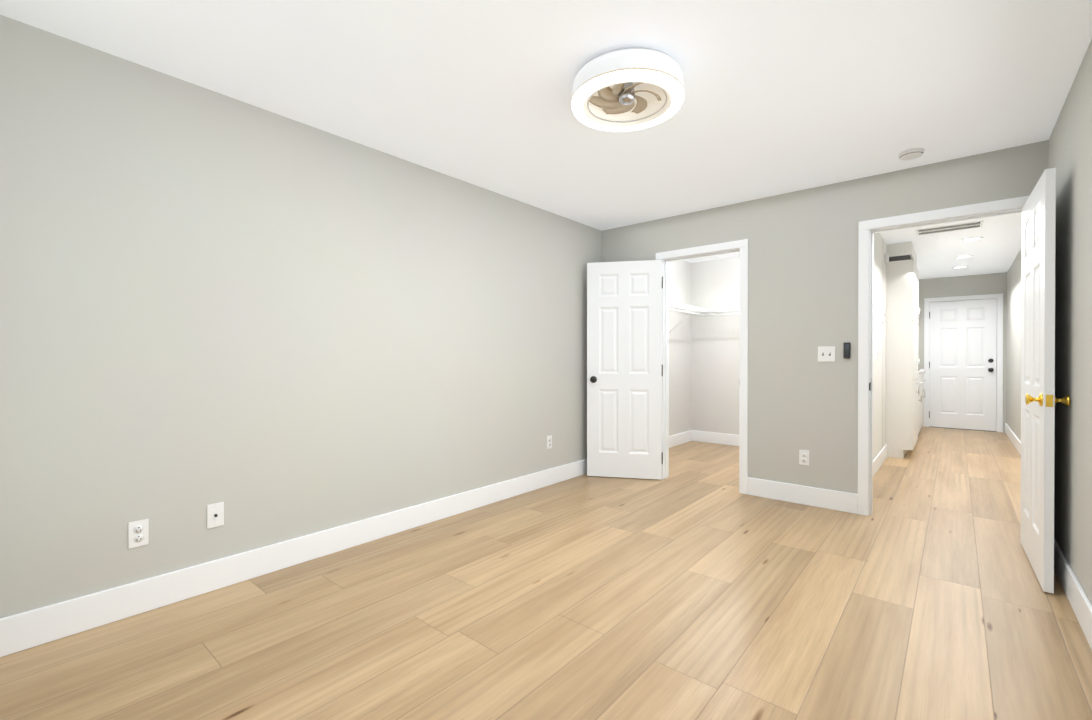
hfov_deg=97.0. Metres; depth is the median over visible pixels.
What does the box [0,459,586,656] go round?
baseboard
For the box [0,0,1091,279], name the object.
ceiling
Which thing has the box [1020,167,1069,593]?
bedroom door
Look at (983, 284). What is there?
wall
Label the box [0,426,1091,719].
floor
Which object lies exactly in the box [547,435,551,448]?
electrical outlet
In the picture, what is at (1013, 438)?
baseboard
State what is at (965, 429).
threshold
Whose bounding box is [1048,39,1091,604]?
wall
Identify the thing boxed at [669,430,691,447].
baseboard
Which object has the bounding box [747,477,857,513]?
baseboard
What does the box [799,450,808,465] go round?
electrical outlet
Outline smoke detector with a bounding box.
[898,148,924,160]
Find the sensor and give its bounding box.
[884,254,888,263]
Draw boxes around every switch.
[844,342,849,357]
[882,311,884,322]
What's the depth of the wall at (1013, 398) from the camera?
6.38 m
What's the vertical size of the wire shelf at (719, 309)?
0.347 m
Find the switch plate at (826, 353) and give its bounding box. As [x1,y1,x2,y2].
[818,346,834,361]
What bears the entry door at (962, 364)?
in the wall at (983, 284)
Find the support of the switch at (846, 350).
attached to the wall at (802, 276)
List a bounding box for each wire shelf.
[669,301,708,332]
[708,307,739,315]
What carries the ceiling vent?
in the ceiling
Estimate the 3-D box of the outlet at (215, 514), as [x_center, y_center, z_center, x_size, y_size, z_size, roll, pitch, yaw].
[-1.616,0.762,2.365,0.021,0.115,0.070,0,0,40]
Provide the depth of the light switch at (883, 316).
5.20 m
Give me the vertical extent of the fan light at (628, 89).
0.137 m
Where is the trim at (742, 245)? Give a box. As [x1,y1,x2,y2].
[656,239,747,494]
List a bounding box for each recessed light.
[951,265,967,267]
[954,255,973,257]
[960,237,982,241]
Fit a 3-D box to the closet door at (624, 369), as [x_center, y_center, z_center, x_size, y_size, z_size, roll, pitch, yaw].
[0.738,0.090,4.562,0.712,2.036,0.151,0,0,12]
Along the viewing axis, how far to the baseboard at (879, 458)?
4.97 m
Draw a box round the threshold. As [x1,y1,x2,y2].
[929,426,995,431]
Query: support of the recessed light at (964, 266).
in the ceiling
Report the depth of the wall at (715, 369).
6.41 m
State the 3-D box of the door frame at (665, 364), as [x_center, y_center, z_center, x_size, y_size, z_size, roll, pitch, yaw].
[1.399,0.081,4.335,0.740,2.072,0.120,0,0,40]
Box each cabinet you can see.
[886,242,919,457]
[918,369,925,433]
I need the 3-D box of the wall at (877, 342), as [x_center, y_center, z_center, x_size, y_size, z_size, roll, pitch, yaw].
[3.060,-0.104,4.643,0.120,2.440,2.500,0,0,40]
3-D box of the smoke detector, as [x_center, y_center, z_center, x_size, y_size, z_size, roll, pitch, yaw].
[2.317,-1.299,3.063,0.132,0.037,0.132,0,0,40]
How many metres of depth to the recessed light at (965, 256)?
6.19 m
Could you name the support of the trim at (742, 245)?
attached to the wall at (802, 276)
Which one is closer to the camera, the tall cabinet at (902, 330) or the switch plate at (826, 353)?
the switch plate at (826, 353)
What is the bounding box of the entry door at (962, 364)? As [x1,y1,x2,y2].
[929,299,996,430]
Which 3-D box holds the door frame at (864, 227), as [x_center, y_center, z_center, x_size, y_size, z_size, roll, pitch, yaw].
[2.669,0.061,3.247,0.950,2.122,0.136,0,0,40]
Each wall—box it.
[0,15,601,618]
[602,140,1048,493]
[669,260,691,435]
[691,238,883,448]
[873,233,886,459]
[918,272,1006,431]
[1006,248,1021,440]
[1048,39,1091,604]
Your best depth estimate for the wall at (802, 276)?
3.71 m
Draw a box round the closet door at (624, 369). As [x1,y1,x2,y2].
[587,260,662,479]
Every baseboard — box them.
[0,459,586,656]
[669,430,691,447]
[692,430,738,445]
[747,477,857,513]
[873,444,886,476]
[1005,423,1020,455]
[1054,538,1091,649]
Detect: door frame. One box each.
[662,248,739,478]
[858,195,1029,515]
[924,293,1002,431]
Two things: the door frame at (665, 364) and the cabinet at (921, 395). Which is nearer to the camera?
the door frame at (665, 364)
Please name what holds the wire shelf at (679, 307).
attached to the wall at (680, 358)
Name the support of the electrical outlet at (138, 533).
attached to the wall at (264, 327)
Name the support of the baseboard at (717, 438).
attached to the wall at (715, 369)
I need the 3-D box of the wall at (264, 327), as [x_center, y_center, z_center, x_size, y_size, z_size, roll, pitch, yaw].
[-0.178,-0.102,4.165,0.120,2.440,6.820,0,0,40]
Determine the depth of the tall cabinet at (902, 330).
5.49 m
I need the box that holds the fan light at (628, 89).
[571,47,684,131]
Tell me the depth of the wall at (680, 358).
6.36 m
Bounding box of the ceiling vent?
[915,220,983,235]
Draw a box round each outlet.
[128,519,148,548]
[207,502,223,528]
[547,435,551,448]
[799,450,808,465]
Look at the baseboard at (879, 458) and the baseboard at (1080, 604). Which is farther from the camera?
the baseboard at (879, 458)
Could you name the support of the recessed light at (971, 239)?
in the ceiling
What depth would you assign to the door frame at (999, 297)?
7.50 m

